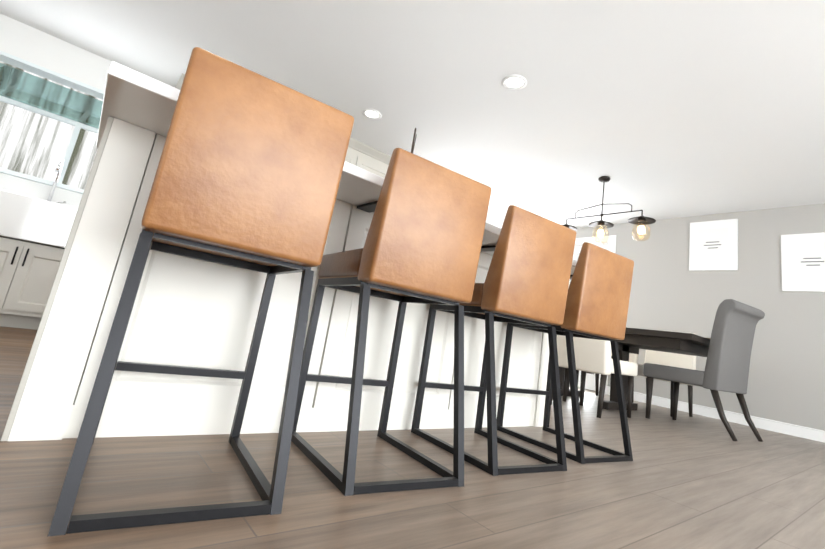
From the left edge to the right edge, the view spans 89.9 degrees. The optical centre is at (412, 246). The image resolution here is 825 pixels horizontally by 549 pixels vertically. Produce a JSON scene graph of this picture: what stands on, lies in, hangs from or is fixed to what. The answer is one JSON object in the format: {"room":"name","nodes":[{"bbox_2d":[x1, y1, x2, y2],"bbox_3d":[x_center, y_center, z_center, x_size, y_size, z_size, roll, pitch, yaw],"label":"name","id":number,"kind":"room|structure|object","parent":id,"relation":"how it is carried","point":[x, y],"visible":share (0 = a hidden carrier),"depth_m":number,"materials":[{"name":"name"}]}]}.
{"room":"dining room and kitchen","nodes":[
{"label":"dining room and kitchen","id":0,"kind":"room"},
{"bbox_2d":[0,326,824,548],"bbox_3d":[0.028,0.765,1.445,11.747,0.057,9.180,18,-14,-37],"label":"floor","id":1,"kind":"structure","parent":0,"point":[683,480],"depth_m":1.16,"materials":[{"name":"brown wood"}]},
{"bbox_2d":[0,237,63,329],"bbox_3d":[-3.071,0.267,3.137,1.071,0.609,0.699,18,-14,-37],"label":"base cabinet","id":2,"kind":"object","parent":1,"relation":"on","point":[28,271],"visible":0.25,"depth_m":2.93,"materials":[{"name":"grey paint"}]},
{"bbox_2d":[0,158,77,248],"bbox_3d":[-2.905,-0.394,3.277,0.889,0.764,0.685,18,-14,-37],"label":"farmhouse sink","id":3,"kind":"object","parent":2,"relation":"in","point":[29,219],"visible":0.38,"depth_m":2.98,"materials":[{"name":"white ceramic"}]},
{"bbox_2d":[47,47,353,536],"bbox_3d":[-0.506,0.081,1.089,0.396,0.958,0.513,16,-13,-31],"label":"bar stool","id":4,"kind":"object","parent":1,"relation":"on","point":[248,174],"visible":1,"depth_m":0.95,"materials":[{"name":"leather"}]},
{"bbox_2d":[1,77,574,440],"bbox_3d":[-0.253,0.362,2.074,2.388,0.885,1.196,18,-14,-37],"label":"kitchen island","id":5,"kind":"object","parent":1,"relation":"on","point":[189,312],"depth_m":1.32,"materials":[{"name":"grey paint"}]},
{"bbox_2d":[107,61,576,268],"bbox_3d":[-0.172,-0.083,2.160,2.418,0.034,1.240,18,-14,-37],"label":"island countertop","id":6,"kind":"structure","parent":5,"relation":"on","point":[127,76],"depth_m":1.02,"materials":[{"name":"white stone"}]},
{"bbox_2d":[411,128,416,152],"bbox_3d":[0.005,-0.370,2.289,0.249,0.623,0.243,18,-14,-37],"label":"orchid plant","id":7,"kind":"object","parent":6,"relation":"on","point":[413,143],"depth_m":2.34,"materials":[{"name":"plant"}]},
{"bbox_2d":[291,148,491,495],"bbox_3d":[-0.073,0.221,1.431,0.396,0.958,0.513,16,-13,-31],"label":"bar stool","id":8,"kind":"object","parent":1,"relation":"on","point":[423,241],"visible":0.96,"depth_m":1.30,"materials":[{"name":"leather"}]},
{"bbox_2d":[411,205,576,475],"bbox_3d":[0.360,0.361,1.774,0.396,0.958,0.513,16,-13,-31],"label":"bar stool","id":9,"kind":"object","parent":1,"relation":"on","point":[527,279],"visible":0.88,"depth_m":1.64,"materials":[{"name":"leather"}]},
{"bbox_2d":[497,242,633,463],"bbox_3d":[0.794,0.502,2.116,0.396,0.958,0.513,16,-13,-31],"label":"bar stool","id":10,"kind":"object","parent":1,"relation":"on","point":[598,298],"visible":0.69,"depth_m":1.98,"materials":[{"name":"leather"}]},
{"bbox_2d":[563,368,568,401],"bbox_3d":[1.194,1.000,4.056,0.627,0.892,0.500,18,-14,-37],"label":"dining chair","id":11,"kind":"object","parent":1,"relation":"on","point":[566,377],"visible":0.04,"depth_m":3.98,"materials":[{"name":"beige wood"}]},
{"bbox_2d":[551,335,637,417],"bbox_3d":[1.570,0.966,3.595,0.627,0.892,0.500,18,-14,-37],"label":"dining chair","id":12,"kind":"object","parent":1,"relation":"on","point":[592,355],"visible":0.48,"depth_m":3.38,"materials":[{"name":"beige fabric"}]},
{"bbox_2d":[576,327,637,402],"bbox_3d":[2.347,1.382,5.008,0.627,0.892,0.501,18,-14,-37],"label":"dining chair","id":13,"kind":"object","parent":1,"relation":"on","point":[633,358],"visible":0.08,"depth_m":4.97,"materials":[{"name":"beige fabric"}]},
{"bbox_2d":[559,327,710,409],"bbox_3d":[1.881,1.240,4.354,1.001,0.759,2.189,18,-14,-37],"label":"dining table","id":14,"kind":"object","parent":1,"relation":"on","point":[635,340],"visible":0.27,"depth_m":3.67,"materials":[{"name":"black wood"}]},
{"bbox_2d":[627,329,695,416],"bbox_3d":[2.729,1.347,4.538,0.627,0.892,0.500,18,-14,-37],"label":"dining chair","id":15,"kind":"object","parent":1,"relation":"on","point":[672,359],"visible":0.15,"depth_m":4.58,"materials":[{"name":"beige fabric"}]},
{"bbox_2d":[643,299,764,441],"bbox_3d":[2.525,1.032,3.610,0.532,1.080,0.728,16,-13,-29],"label":"chair","id":16,"kind":"object","parent":1,"relation":"on","point":[727,365],"visible":0.98,"depth_m":3.38,"materials":[{"name":"grey fabric"}]},
{"bbox_2d":[0,14,824,430],"bbox_3d":[0.172,-0.571,1.254,11.078,2.496,8.550,18,-14,-37],"label":"wall","id":17,"kind":"structure","parent":0,"point":[786,376],"depth_m":4.63,"materials":[{"name":"white paint"}]},
{"bbox_2d":[0,51,104,193],"bbox_3d":[-3.204,-0.993,3.874,1.343,0.986,0.522,18,-14,-37],"label":"window","id":18,"kind":"structure","parent":17,"relation":"in","point":[37,95],"depth_m":3.82,"materials":[{"name":"white plastic"}]},
{"bbox_2d":[175,73,184,89],"bbox_3d":[-1.895,-1.008,4.378,1.308,0.968,0.407,18,-14,-37],"label":"upper cabinet","id":19,"kind":"object","parent":17,"relation":"attached to","point":[179,83],"visible":0.02,"depth_m":4.02,"materials":[{"name":"grey paint"}]},
{"bbox_2d":[345,137,390,177],"bbox_3d":[-0.862,-0.904,5.039,1.038,0.585,0.671,18,-14,-37],"label":"upper cabinet","id":20,"kind":"object","parent":17,"relation":"attached to","point":[361,155],"depth_m":4.88,"materials":[{"name":"grey paint"}]},
{"bbox_2d":[574,244,608,391],"bbox_3d":[2.529,1.026,6.358,0.099,2.151,0.920,18,-14,-37],"label":"french door","id":21,"kind":"structure","parent":17,"relation":"in","point":[590,382],"depth_m":6.00,"materials":[{"name":"white glass"}]},
{"bbox_2d":[575,235,616,393],"bbox_3d":[2.546,0.981,6.383,0.170,2.273,1.129,18,-14,-37],"label":"door frame","id":22,"kind":"structure","parent":17,"relation":"attached to","point":[611,241],"depth_m":6.25,"materials":[{"name":"white wood"}]},
{"bbox_2d":[689,219,737,270],"bbox_3d":[3.744,-0.017,5.148,0.026,0.639,0.501,18,-14,-37],"label":"framed print","id":23,"kind":"object","parent":17,"relation":"attached to","point":[713,245],"depth_m":5.13,"materials":[{"name":"white paper"}]},
{"bbox_2d":[606,386,824,442],"bbox_3d":[4.597,1.803,3.328,0.021,0.110,6.094,18,-14,-37],"label":"baseboard","id":24,"kind":"structure","parent":17,"relation":"attached to","point":[788,428],"depth_m":4.51,"materials":[{"name":"white wood"}]},
{"bbox_2d":[781,232,824,291],"bbox_3d":[4.270,0.165,4.408,0.026,0.639,0.501,18,-14,-37],"label":"framed print","id":25,"kind":"object","parent":17,"relation":"attached to","point":[802,255],"depth_m":4.45,"materials":[{"name":"white paper"}]},
{"bbox_2d":[0,0,824,227],"bbox_3d":[0.419,-1.657,1.942,11.747,0.043,9.180,18,-14,-37],"label":"ceiling","id":26,"kind":"structure","parent":0,"point":[661,109],"depth_m":3.33,"materials":[{"name":"white paint"}]},
{"bbox_2d":[362,109,381,118],"bbox_3d":[-0.400,-1.319,4.100,0.188,0.010,0.195,18,-14,-37],"label":"recessed light","id":27,"kind":"object","parent":26,"relation":"in","point":[369,113],"depth_m":4.11,"materials":[{"name":"white plastic"}]},
{"bbox_2d":[502,75,526,89],"bbox_3d":[0.804,-1.298,3.257,0.190,0.010,0.190,18,-14,-37],"label":"recessed light","id":28,"kind":"object","parent":26,"relation":"in","point":[514,82],"depth_m":3.26,"materials":[{"name":"white plastic"}]},
{"bbox_2d":[563,176,655,243],"bbox_3d":[2.127,-0.409,4.631,0.256,0.770,1.108,18,-14,-37],"label":"pendant light fixture","id":29,"kind":"object","parent":26,"relation":"hanging from","point":[641,220],"visible":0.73,"depth_m":4.55,"materials":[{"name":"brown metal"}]},
{"label":"outside","id":30,"kind":"structure","parent":0,"visible":0},
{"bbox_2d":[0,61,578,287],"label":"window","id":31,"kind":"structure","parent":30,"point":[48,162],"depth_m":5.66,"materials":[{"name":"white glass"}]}
]}

